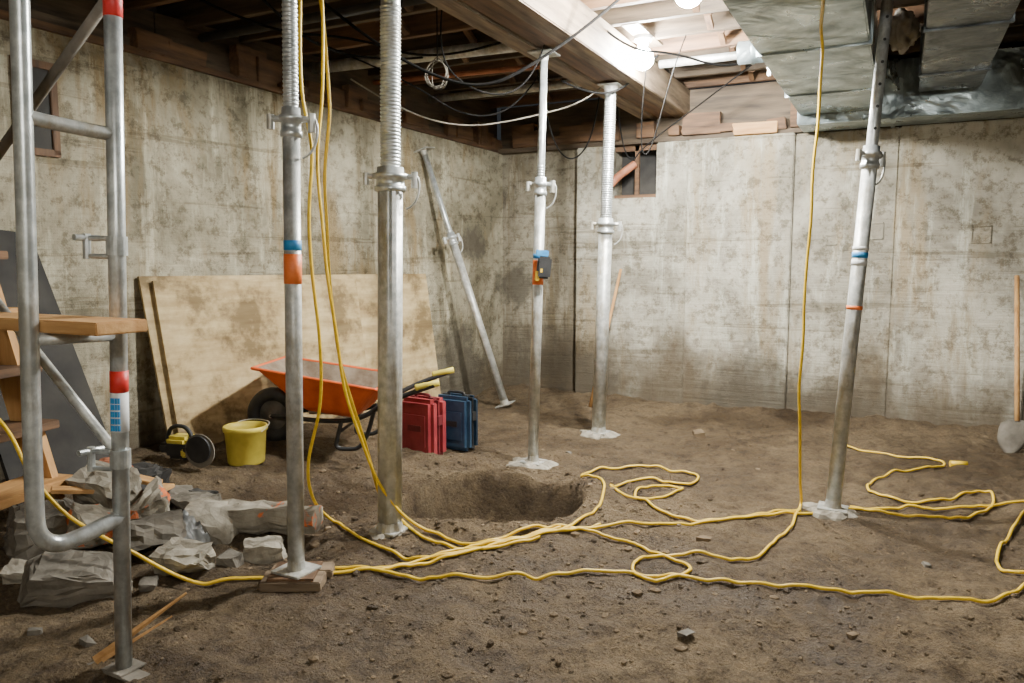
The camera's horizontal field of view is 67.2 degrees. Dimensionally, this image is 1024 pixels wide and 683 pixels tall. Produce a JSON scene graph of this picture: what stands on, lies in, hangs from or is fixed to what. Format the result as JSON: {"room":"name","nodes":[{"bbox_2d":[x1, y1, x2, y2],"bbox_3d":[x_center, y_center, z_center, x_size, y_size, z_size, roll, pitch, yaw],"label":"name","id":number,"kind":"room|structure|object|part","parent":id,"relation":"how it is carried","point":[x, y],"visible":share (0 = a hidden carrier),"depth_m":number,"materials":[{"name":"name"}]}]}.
{"room":"construction site","nodes":[
{"label":"construction site","id":0,"kind":"room"},
{"bbox_2d":[145,6,156,12],"bbox_3d":[1.042,-2.025,2.357,9.600,0.040,9.500,3,7,26],"label":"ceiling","id":1,"kind":"structure","parent":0,"point":[153,9],"depth_m":5.38,"materials":[{"name":"brown wood"}]},
{"bbox_2d":[0,19,502,480],"bbox_3d":[-2.602,-0.381,4.245,0.319,2.780,9.361,4,7,32],"label":"wall","id":2,"kind":"structure","parent":0,"point":[204,166],"depth_m":5.30,"materials":[{"name":"concrete"}]},
{"bbox_2d":[9,55,60,157],"bbox_3d":[-2.661,-1.301,4.293,0.050,0.520,0.240,3,7,30],"label":"frame","id":3,"kind":"object","parent":2,"relation":"attached to","point":[54,109],"visible":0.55,"depth_m":4.36,"materials":[{"name":"brown wood"}]},
{"bbox_2d":[32,67,52,149],"bbox_3d":[-2.667,-1.302,4.297,0.035,0.440,0.180,3,7,30],"label":"glass","id":4,"kind":"object","parent":2,"relation":"attached to","point":[42,137],"visible":0.29,"depth_m":4.32,"materials":[{"name":"grey glass"}]},
{"bbox_2d":[30,0,97,37],"label":"plates","id":5,"kind":"object","parent":2,"relation":"on","point":[60,17],"depth_m":4.42,"materials":[{"name":"brown wood"}]},
{"bbox_3d":[-3.639,-1.653,2.605,0.140,0.110,5.483,3,7,28],"label":"plate","id":6,"kind":"part","parent":5,"relation":"part of","materials":[{"name":"brown wood"}]},
{"bbox_3d":[-3.661,-1.769,2.605,0.090,0.220,5.483,3,7,28],"label":"plate","id":7,"kind":"part","parent":5,"relation":"part of","materials":[{"name":"brown wood"}]},
{"bbox_3d":[-3.621,-1.603,2.601,0.180,0.090,5.483,3,7,28],"label":"plate","id":8,"kind":"part","parent":5,"relation":"part of","materials":[{"name":"brown wood"}]},
{"bbox_2d":[122,3,282,94],"label":"rim joist","id":9,"kind":"object","parent":2,"relation":"on","point":[148,34],"depth_m":5.21,"materials":[{"name":"brown wood"}]},
{"bbox_2d":[298,54,380,121],"label":"plates","id":10,"kind":"object","parent":2,"relation":"on","point":[347,96],"depth_m":6.22,"materials":[{"name":"brown wood"}]},
{"bbox_3d":[-1.269,-2.084,6.501,0.689,0.400,3.635,3,7,26],"label":"plate","id":11,"kind":"part","parent":10,"relation":"part of","materials":[{"name":"brown wood"}]},
{"bbox_3d":[-1.248,-1.943,6.501,0.140,0.240,3.669,4,7,36],"label":"plate","id":12,"kind":"part","parent":10,"relation":"part of","materials":[{"name":"brown wood"}]},
{"bbox_3d":[-1.232,-1.892,6.495,0.778,0.220,3.649,3,7,26],"label":"plate","id":13,"kind":"part","parent":10,"relation":"part of","materials":[{"name":"brown wood"}]},
{"bbox_2d":[400,83,538,154],"label":"rim joist","id":14,"kind":"object","parent":2,"relation":"on","point":[517,136],"depth_m":7.55,"materials":[{"name":"brown wood"}]},
{"bbox_2d":[0,384,1023,682],"bbox_3d":[0.942,1.161,2.711,9.400,0.583,9.250,3,7,26],"label":"floor","id":15,"kind":"structure","parent":0,"point":[365,626],"depth_m":3.36,"materials":[{"name":"soil"}]},
{"bbox_2d":[27,627,42,635],"bbox_3d":[-1.750,1.065,2.826,0.062,0.024,0.043,-2,6,-14],"label":"stone","id":16,"kind":"object","parent":15,"relation":"on","point":[32,631],"visible":1,"depth_m":2.81,"materials":[{"name":"grey stone"}]},
{"bbox_2d":[0,251,72,509],"bbox_3d":[-2.567,-0.201,3.379,0.820,2.400,0.720,1,6,12],"label":"wooden steps","id":17,"kind":"structure","parent":15,"relation":"on","point":[11,491],"depth_m":3.66,"materials":[{"name":"brown wood"}]},
{"bbox_2d":[0,230,108,505],"bbox_3d":[-2.504,0.111,4.002,0.470,1.450,0.700,3,7,26],"label":"panel","id":18,"kind":"object","parent":15,"relation":"on","point":[73,434],"visible":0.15,"depth_m":4.07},
{"bbox_2d":[0,0,149,681],"bbox_3d":[-1.608,-0.364,2.717,0.406,2.906,1.130,-5,8,-39],"label":"scaffold frame","id":19,"kind":"object","parent":15,"relation":"on","point":[25,103],"visible":0.98,"depth_m":2.38,"materials":[{"name":"silver metal"}]},
{"bbox_2d":[0,312,147,335],"bbox_3d":[-1.891,-0.080,2.618,1.700,0.038,0.170,3,7,26],"label":"plank","id":20,"kind":"object","parent":19,"relation":"on","point":[48,323],"depth_m":2.25,"materials":[{"name":"brown wood"}]},
{"bbox_3d":[-1.254,-0.334,2.443,0.053,2.899,0.053,5,7,26],"label":"post","id":21,"kind":"part","parent":19,"relation":"part of","materials":[{"name":"metal"}]},
{"bbox_3d":[-1.319,1.097,2.598,0.290,0.014,0.100,5,7,26],"label":"plate","id":22,"kind":"part","parent":19,"relation":"part of","materials":[{"name":"silver metal"}]},
{"bbox_2d":[79,634,96,646],"bbox_3d":[-1.501,1.061,2.724,0.060,0.025,0.042,4,7,34],"label":"stone","id":23,"kind":"object","parent":15,"relation":"on","point":[85,641],"visible":1,"depth_m":2.72,"materials":[{"name":"grey stone"}]},
{"bbox_2d":[92,592,186,663],"bbox_3d":[-1.264,0.973,2.622,0.298,0.185,0.036,-4,7,-30],"label":"wooden stake","id":24,"kind":"object","parent":15,"relation":"on","point":[108,652],"visible":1,"depth_m":2.62,"materials":[{"name":"brown wood"}]},
{"bbox_2d":[0,457,322,607],"bbox_3d":[-1.645,0.814,3.503,1.113,0.415,1.238,3,7,26],"label":"rubble pile","id":25,"kind":"object","parent":15,"relation":"on","point":[69,578],"visible":0.83,"depth_m":3.40,"materials":[{"name":"stone"}]},
{"bbox_2d":[131,461,218,509],"bbox_3d":[-1.865,0.777,4.014,0.548,0.210,0.417,3,7,26],"label":"debris heap","id":26,"kind":"object","parent":15,"relation":"on","point":[144,468],"visible":0.25,"depth_m":4.07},
{"bbox_2d":[159,424,214,467],"bbox_3d":[-1.933,0.617,4.627,0.420,0.238,0.155,2,6,15],"label":"saw","id":27,"kind":"object","parent":15,"relation":"on","point":[198,449],"visible":1,"depth_m":4.56,"materials":[{"name":"black plastic"}]},
{"bbox_3d":[-2.018,0.643,4.661,0.240,0.120,0.120,2,6,15],"label":"motor","id":28,"kind":"part","parent":27,"relation":"part of","materials":[{"name":"black rubber"}]},
{"bbox_3d":[-2.008,0.560,4.650,0.205,0.129,0.026,2,6,15],"label":"handle","id":29,"kind":"part","parent":27,"relation":"part of","materials":[{"name":"plastic"}]},
{"bbox_3d":[-1.842,0.645,4.545,0.200,0.200,0.008,2,6,15],"label":"blade","id":30,"kind":"part","parent":27,"relation":"part of","materials":[{"name":"grey metal"}]},
{"bbox_2d":[222,419,269,466],"bbox_3d":[-1.649,0.628,4.774,0.270,0.248,0.273,3,7,26],"label":"bucket","id":31,"kind":"object","parent":15,"relation":"on","point":[245,441],"visible":1,"depth_m":4.68,"materials":[{"name":"plastic"}]},
{"bbox_2d":[151,279,370,443],"bbox_3d":[-1.702,0.115,5.570,0.201,1.136,1.714,4,7,36],"label":"plywood sheet","id":32,"kind":"object","parent":15,"relation":"on","point":[212,332],"visible":0.6,"depth_m":5.27,"materials":[{"name":"beige wood"}]},
{"bbox_2d":[137,274,440,434],"bbox_3d":[-1.494,0.066,5.901,0.205,1.166,2.640,4,7,36],"label":"plywood sheet","id":33,"kind":"object","parent":15,"relation":"on","point":[419,360],"visible":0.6,"depth_m":6.38,"materials":[{"name":"beige wood"}]},
{"bbox_2d":[259,561,334,591],"bbox_3d":[-0.905,0.999,3.271,0.273,0.064,0.226,0,6,-2],"label":"pad","id":34,"kind":"object","parent":15,"relation":"on","point":[314,581],"visible":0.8,"depth_m":3.17,"materials":[{"name":"brown wood"}]},
{"bbox_2d":[266,0,321,579],"bbox_3d":[-0.883,-0.326,3.113,0.182,2.606,0.160,4,7,26],"label":"prop","id":35,"kind":"object","parent":34,"relation":"on","point":[290,118],"visible":1,"depth_m":3.10,"materials":[{"name":"silver metal"}]},
{"bbox_3d":[-0.877,-0.867,3.057,0.193,0.076,0.030,0,6,-2],"label":"handle and pin","id":36,"kind":"part","parent":35,"relation":"part of","materials":[{"name":"silver metal"}]},
{"bbox_3d":[-0.912,0.943,3.255,0.150,0.050,0.150,4,7,26],"label":"plate","id":37,"kind":"part","parent":35,"relation":"part of","materials":[{"name":"silver metal"}]},
{"bbox_2d":[247,356,453,450],"bbox_3d":[-1.099,0.405,5.113,1.356,0.547,0.681,1,6,5],"label":"wheelbarrow","id":38,"kind":"object","parent":15,"relation":"on","point":[269,404],"visible":0.65,"depth_m":5.06,"materials":[{"name":"orange metal"}]},
{"bbox_2d":[257,358,377,416],"bbox_3d":[-1.212,0.306,5.112,0.800,0.340,0.654,1,6,5],"label":"tray","id":39,"kind":"object","parent":38,"relation":"on","point":[362,381],"depth_m":4.96,"materials":[{"name":"orange paint"}]},
{"bbox_3d":[-0.997,0.566,4.905,0.280,0.270,0.049,1,6,7],"label":"leg","id":40,"kind":"part","parent":38,"relation":"part of","materials":[{"name":"black metal"}]},
{"bbox_3d":[-0.960,0.522,5.330,0.280,0.270,0.049,0,6,3],"label":"leg","id":41,"kind":"part","parent":38,"relation":"part of","materials":[{"name":"black metal"}]},
{"bbox_2d":[363,0,419,539],"bbox_3d":[-0.607,-0.340,3.719,0.294,2.704,0.271,4,7,26],"label":"prop","id":42,"kind":"object","parent":15,"relation":"on","point":[390,177],"visible":0.99,"depth_m":3.67,"materials":[{"name":"silver metal"}]},
{"bbox_3d":[-0.612,0.921,3.855,0.150,0.050,0.150,4,7,26],"label":"plate","id":43,"kind":"part","parent":42,"relation":"part of","materials":[{"name":"silver metal"}]},
{"bbox_3d":[-0.580,-0.769,3.670,0.263,0.075,0.030,0,6,1],"label":"handle and pin","id":44,"kind":"part","parent":42,"relation":"part of","materials":[{"name":"silver metal"}]},
{"bbox_2d":[402,392,445,454],"bbox_3d":[-0.625,0.580,5.429,0.306,0.442,0.196,4,7,33],"label":"tool case","id":45,"kind":"object","parent":15,"relation":"on","point":[423,414],"visible":0.91,"depth_m":5.35,"materials":[{"name":"red plastic"}]},
{"bbox_3d":[-0.676,0.618,5.360,0.210,0.240,0.014,4,7,33],"label":"raised panel","id":46,"kind":"part","parent":45,"relation":"part of","materials":[{"name":"red plastic"}]},
{"bbox_3d":[-0.626,0.380,5.413,0.160,0.042,0.020,4,7,33],"label":"handle","id":47,"kind":"part","parent":45,"relation":"part of","materials":[{"name":"red plastic"}]},
{"bbox_2d":[298,0,600,560],"bbox_3d":[-0.266,-0.369,3.624,1.425,2.720,0.536,0,6,1],"label":"extension cord","id":48,"kind":"object","parent":15,"relation":"on","point":[324,50],"visible":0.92,"depth_m":3.52,"materials":[{"name":"yellow rubber"}]},
{"bbox_2d":[438,390,477,450],"bbox_3d":[-0.401,0.562,5.563,0.306,0.422,0.166,3,7,29],"label":"tool case","id":49,"kind":"object","parent":15,"relation":"on","point":[461,408],"visible":0.87,"depth_m":5.48,"materials":[{"name":"blue plastic"}]},
{"bbox_3d":[-0.440,0.599,5.503,0.210,0.220,0.014,3,7,29],"label":"raised panel","id":50,"kind":"part","parent":49,"relation":"part of","materials":[{"name":"blue plastic"}]},
{"bbox_3d":[-0.402,0.373,5.547,0.160,0.042,0.020,3,7,29],"label":"handle","id":51,"kind":"part","parent":49,"relation":"part of","materials":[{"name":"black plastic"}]},
{"bbox_2d":[414,147,514,407],"bbox_3d":[-0.434,-0.571,7.028,0.930,2.380,0.208,0,6,4],"label":"prop","id":52,"kind":"object","parent":15,"relation":"on","point":[451,237],"visible":1,"depth_m":7.01,"materials":[{"name":"silver metal"}]},
{"bbox_3d":[-0.792,-1.703,6.936,0.160,0.050,0.160,-15,5,28],"label":"plate","id":53,"kind":"part","parent":52,"relation":"part of","materials":[{"name":"silver metal"}]},
{"bbox_3d":[-0.546,-0.936,7.002,0.207,0.106,0.045,-5,8,-43],"label":"handle and pin","id":54,"kind":"part","parent":52,"relation":"part of","materials":[{"name":"silver metal"}]},
{"bbox_3d":[-0.070,0.562,7.127,0.150,0.050,0.150,-15,5,28],"label":"plate","id":55,"kind":"part","parent":52,"relation":"part of","materials":[{"name":"silver metal"}]},
{"bbox_2d":[0,418,1023,603],"bbox_3d":[0.528,0.518,3.325,5.973,1.033,1.109,-1,6,-12],"label":"extension cord","id":56,"kind":"object","parent":15,"relation":"on","point":[349,569],"visible":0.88,"depth_m":3.27,"materials":[{"name":"yellow rubber"}]},
{"bbox_3d":[0.807,1.010,3.255,3.615,0.070,0.400,0,6,-2],"label":"cord","id":57,"kind":"part","parent":56,"relation":"part of","materials":[{"name":"yellow rubber"}]},
{"bbox_2d":[506,49,560,469],"bbox_3d":[0.162,-0.476,4.974,0.381,2.694,0.276,4,7,26],"label":"prop","id":58,"kind":"object","parent":15,"relation":"on","point":[532,461],"visible":0.94,"depth_m":4.97,"materials":[{"name":"silver metal"}]},
{"bbox_3d":[0.140,0.779,5.126,0.150,0.050,0.150,4,7,26],"label":"plate","id":59,"kind":"part","parent":58,"relation":"part of","materials":[{"name":"silver metal"}]},
{"bbox_3d":[0.182,-0.991,4.936,0.193,0.076,0.030,2,6,15],"label":"handle and pin","id":60,"kind":"part","parent":58,"relation":"part of","materials":[{"name":"silver metal"}]},
{"bbox_2d":[535,250,551,280],"bbox_3d":[0.200,-0.485,4.916,0.109,0.202,0.048,0,6,0],"label":"electrical box","id":61,"kind":"object","parent":58,"relation":"attached to","point":[544,262],"visible":1,"depth_m":4.90,"materials":[{"name":"grey plastic"}]},
{"bbox_3d":[0.175,-0.429,4.921,0.050,0.090,0.048,6,6,-1],"label":"yellow trim","id":62,"kind":"part","parent":61,"relation":"part of","materials":[{"name":"yellow plastic"}]},
{"bbox_3d":[0.201,-1.792,4.849,0.160,0.050,0.160,4,7,26],"label":"plate","id":63,"kind":"part","parent":58,"relation":"part of","materials":[{"name":"silver metal"}]},
{"bbox_2d":[580,82,622,438],"bbox_3d":[0.687,-0.568,5.862,0.365,2.694,0.285,4,7,26],"label":"prop","id":64,"kind":"object","parent":15,"relation":"on","point":[605,224],"visible":1,"depth_m":5.84,"materials":[{"name":"silver metal"}]},
{"bbox_3d":[0.676,0.686,6.015,0.150,0.050,0.150,4,7,26],"label":"plate","id":65,"kind":"part","parent":64,"relation":"part of","materials":[{"name":"silver metal"}]},
{"bbox_3d":[0.711,-0.874,5.842,0.240,0.076,0.030,1,6,9],"label":"handle and pin","id":66,"kind":"part","parent":64,"relation":"part of","materials":[{"name":"silver metal"}]},
{"bbox_3d":[0.733,-1.883,5.730,0.160,0.050,0.160,4,7,26],"label":"plate","id":67,"kind":"part","parent":64,"relation":"part of","materials":[{"name":"silver metal"}]},
{"bbox_2d":[381,0,824,582],"bbox_3d":[0.626,-0.234,3.319,2.335,2.505,0.982,-2,6,-19],"label":"extension cord","id":68,"kind":"object","parent":15,"relation":"on","point":[658,554],"visible":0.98,"depth_m":3.80,"materials":[{"name":"yellow rubber"}]},
{"bbox_2d":[589,269,621,406],"bbox_3d":[0.885,-0.033,7.294,0.366,1.307,0.031,-3,7,-29],"label":"wooden stick","id":69,"kind":"object","parent":15,"relation":"on","point":[620,270],"visible":0.53,"depth_m":7.29,"materials":[{"name":"wood"}]},
{"bbox_2d":[469,464,800,546],"bbox_3d":[0.526,0.878,4.388,1.846,0.093,1.082,-2,6,-17],"label":"extension cord","id":70,"kind":"object","parent":15,"relation":"on","point":[585,474],"visible":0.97,"depth_m":4.43,"materials":[{"name":"yellow rubber"}]},
{"bbox_2d":[677,628,695,636],"bbox_3d":[0.620,1.043,2.742,0.061,0.025,0.042,-4,7,-31],"label":"stone","id":71,"kind":"object","parent":15,"relation":"on","point":[685,632],"visible":1,"depth_m":2.74,"materials":[{"name":"beige stone"}]},
{"bbox_2d":[692,429,704,438],"bbox_3d":[1.455,0.724,6.007,0.094,0.061,0.140,0,6,2],"label":"stone","id":72,"kind":"object","parent":15,"relation":"on","point":[698,433],"visible":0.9,"depth_m":5.95,"materials":[{"name":"stone"}]},
{"bbox_2d":[696,535,711,541],"bbox_3d":[0.931,0.958,3.728,0.068,0.028,0.048,3,7,26],"label":"stone","id":73,"kind":"object","parent":15,"relation":"on","point":[701,537],"visible":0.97,"depth_m":3.72,"materials":[{"name":"stone"}]},
{"bbox_2d":[802,0,893,520],"bbox_3d":[1.799,-0.496,4.001,0.440,2.954,0.278,0,6,2],"label":"prop","id":74,"kind":"object","parent":15,"relation":"on","point":[871,158],"visible":0.98,"depth_m":4.01,"materials":[{"name":"grey metal"}]},
{"bbox_3d":[1.737,0.879,4.165,0.150,0.050,0.150,6,7,26],"label":"plate","id":75,"kind":"part","parent":74,"relation":"part of","materials":[{"name":"silver metal"}]},
{"bbox_3d":[1.851,-0.947,3.975,0.205,0.079,0.032,-3,7,-25],"label":"handle and pin","id":76,"kind":"part","parent":74,"relation":"part of","materials":[{"name":"silver metal"}]},
{"bbox_2d":[846,631,859,639],"bbox_3d":[1.250,1.079,2.828,0.043,0.019,0.031,-2,6,-23],"label":"stone","id":77,"kind":"object","parent":15,"relation":"on","point":[851,635],"visible":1,"depth_m":2.82,"materials":[{"name":"stone"}]},
{"bbox_2d":[921,561,930,567],"bbox_3d":[1.900,1.023,3.524,0.036,0.020,0.051,1,6,10],"label":"stone","id":78,"kind":"object","parent":15,"relation":"on","point":[925,564],"visible":1,"depth_m":3.52,"materials":[{"name":"beige stone"}]},
{"bbox_2d":[847,445,1023,573],"bbox_3d":[2.439,0.883,4.447,1.209,0.088,2.288,3,7,26],"label":"extension cord","id":79,"kind":"object","parent":15,"relation":"on","point":[951,463],"visible":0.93,"depth_m":4.35,"materials":[{"name":"yellow rubber"}]},
{"bbox_3d":[2.655,0.924,3.978,0.363,0.074,1.647,3,7,28],"label":"cord","id":80,"kind":"part","parent":79,"relation":"part of","materials":[{"name":"yellow rubber"}]},
{"bbox_2d":[997,275,1023,452],"bbox_3d":[3.708,0.156,5.683,0.209,1.279,0.630,3,7,26],"label":"shovel","id":81,"kind":"object","parent":15,"relation":"on","point":[1010,435],"visible":0.92,"depth_m":5.55,"materials":[{"name":"beige wood"}]},
{"bbox_3d":[3.594,0.691,5.508,0.209,0.251,0.118,3,7,26],"label":"blade","id":82,"kind":"part","parent":81,"relation":"part of","materials":[{"name":"silver metal"}]},
{"bbox_2d":[503,150,576,390],"bbox_3d":[0.269,-0.662,8.058,1.070,2.550,0.300,3,7,26],"label":"wall","id":83,"kind":"structure","parent":0,"point":[558,338],"depth_m":7.88,"materials":[{"name":"concrete"}]},
{"bbox_2d":[123,0,1023,107],"bbox_3d":[1.196,-1.898,2.343,9.100,0.210,8.660,3,7,26],"label":"ceiling","id":84,"kind":"structure","parent":0,"point":[709,27],"depth_m":5.46,"materials":[{"name":"wood"}]},
{"bbox_2d":[198,0,427,42],"bbox_3d":[-1.176,-2.014,4.766,2.090,0.060,0.060,3,7,26],"label":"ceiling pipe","id":85,"kind":"object","parent":84,"relation":"attached to","point":[374,6],"depth_m":4.79,"materials":[{"name":"brown wood"}]},
{"bbox_2d":[310,40,516,73],"bbox_3d":[-0.650,-2.095,5.645,1.947,0.090,0.239,3,7,26],"label":"joist","id":86,"kind":"object","parent":84,"relation":"attached to","point":[345,64],"depth_m":5.60,"materials":[{"name":"brown wood"}]},
{"bbox_2d":[373,64,539,84],"bbox_3d":[-0.337,-2.164,6.211,1.893,0.040,0.190,3,7,26],"label":"joist","id":87,"kind":"object","parent":84,"relation":"attached to","point":[512,68],"depth_m":6.19,"materials":[{"name":"wood"}]},
{"bbox_2d":[199,0,751,159],"bbox_3d":[0.020,-1.694,5.180,4.242,0.817,2.095,-3,7,-25],"label":"wires","id":88,"kind":"object","parent":84,"relation":"hanging from","point":[304,35],"visible":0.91,"depth_m":5.06,"materials":[{"name":"plastic"}]},
{"bbox_2d":[428,80,580,102],"bbox_3d":[-0.013,-2.200,6.747,1.790,0.070,0.070,3,7,26],"label":"joist","id":89,"kind":"object","parent":84,"relation":"attached to","point":[554,85],"depth_m":6.78,"materials":[{"name":"brown wood"}]},
{"bbox_2d":[425,0,656,120],"bbox_3d":[-0.599,-1.794,3.420,0.140,0.240,8.480,3,7,26],"label":"beam","id":90,"kind":"structure","parent":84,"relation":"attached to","point":[460,10],"depth_m":4.65,"materials":[{"name":"brown wood"}]},
{"bbox_2d":[461,0,672,117],"bbox_3d":[-0.463,-1.792,3.351,0.156,0.228,8.480,3,7,26],"label":"beam","id":91,"kind":"structure","parent":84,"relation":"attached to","point":[489,8],"depth_m":4.74,"materials":[{"name":"brown wood"}]},
{"bbox_2d":[492,0,689,117],"bbox_3d":[-0.329,-1.780,3.285,0.136,0.240,8.480,3,7,26],"label":"beam","id":92,"kind":"structure","parent":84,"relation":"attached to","point":[559,20],"depth_m":4.95,"materials":[{"name":"brown wood"}]},
{"bbox_2d":[621,22,662,69],"bbox_3d":[0.908,-2.012,5.348,0.150,0.245,0.600,3,7,26],"label":"work lamp","id":93,"kind":"object","parent":84,"relation":"hanging from","point":[642,35],"visible":0.88,"depth_m":5.30,"materials":[{"name":"white"}]},
{"bbox_2d":[634,34,651,47],"bbox_3d":[0.908,-2.075,5.341,0.130,0.082,0.130,3,7,26],"label":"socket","id":94,"kind":"object","parent":93,"relation":"attached to","point":[642,40],"depth_m":5.30,"materials":[{"name":"white"}]},
{"bbox_3d":[0.908,-1.964,5.353,0.150,0.150,0.150,3,7,26],"label":"bulb","id":95,"kind":"part","parent":93,"relation":"part of","materials":[{"name":"white glass"}]},
{"bbox_2d":[676,0,700,7],"bbox_3d":[0.926,-1.874,4.027,0.150,0.245,0.600,3,7,26],"label":"work lamp","id":96,"kind":"object","parent":84,"relation":"hanging from","point":[683,3],"visible":1,"depth_m":4.01,"materials":[{"name":"white"}]},
{"bbox_2d":[659,51,736,68],"bbox_3d":[1.548,-2.100,5.692,0.930,0.060,0.060,3,7,26],"label":"ceiling pipe","id":97,"kind":"object","parent":84,"relation":"attached to","point":[728,56],"depth_m":5.74,"materials":[{"name":"white plastic"}]},
{"bbox_2d":[722,0,1023,131],"bbox_3d":[3.307,-1.655,2.521,5.460,0.630,6.350,3,7,26],"label":"air duct","id":98,"kind":"object","parent":84,"relation":"hanging from","point":[784,35],"visible":0.92,"depth_m":4.95,"materials":[{"name":"metal"}]},
{"bbox_2d":[889,8,919,54],"bbox_3d":[2.503,-1.996,4.936,0.208,0.274,0.367,3,7,26],"label":"insulation batt","id":99,"kind":"object","parent":84,"relation":"attached to","point":[905,27],"visible":0.92,"depth_m":4.85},
{"bbox_2d":[919,0,1019,91],"bbox_3d":[1.914,-1.707,3.075,0.414,0.320,5.500,3,7,26],"label":"air duct","id":100,"kind":"object","parent":84,"relation":"hanging from","point":[960,40],"visible":1,"depth_m":4.31,"materials":[{"name":"silver metal"}]},
{"bbox_2d":[575,118,1023,425],"bbox_3d":[4.035,-0.453,6.098,7.430,2.540,0.458,3,7,26],"label":"wall","id":101,"kind":"structure","parent":0,"point":[708,306],"depth_m":6.59,"materials":[{"name":"concrete"}]},
{"bbox_2d":[545,99,604,151],"label":"plates","id":102,"kind":"object","parent":101,"relation":"on","point":[571,127],"depth_m":7.47,"materials":[{"name":"brown wood"}]},
{"bbox_2d":[613,161,636,186],"bbox_3d":[1.048,-1.587,7.297,0.288,0.253,0.080,-1,6,-11],"label":"drain pipe","id":103,"kind":"object","parent":101,"relation":"attached to","point":[631,166],"visible":0.87,"depth_m":7.27,"materials":[{"name":"plastic"}]},
{"bbox_2d":[614,144,656,198],"bbox_3d":[1.188,-1.610,7.312,0.430,0.490,0.050,3,7,26],"label":"frame","id":104,"kind":"object","parent":101,"relation":"attached to","point":[636,149],"visible":0.71,"depth_m":7.31,"materials":[{"name":"brown wood"}]},
{"bbox_2d":[622,150,656,194],"bbox_3d":[1.280,-1.634,7.494,0.430,0.500,0.020,3,7,26],"label":"glass","id":105,"kind":"object","parent":101,"relation":"attached to","point":[648,163],"visible":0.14,"depth_m":7.48,"materials":[{"name":"glass"}]},
{"bbox_2d":[614,81,867,146],"label":"rim joist","id":106,"kind":"object","parent":101,"relation":"on","point":[750,109],"depth_m":6.85,"materials":[{"name":"brown wood"}]},
{"bbox_3d":[3.480,-1.968,6.139,8.000,0.455,0.200,3,7,26],"label":"plate","id":107,"kind":"part","parent":106,"relation":"part of","materials":[{"name":"brown wood"}]}
]}

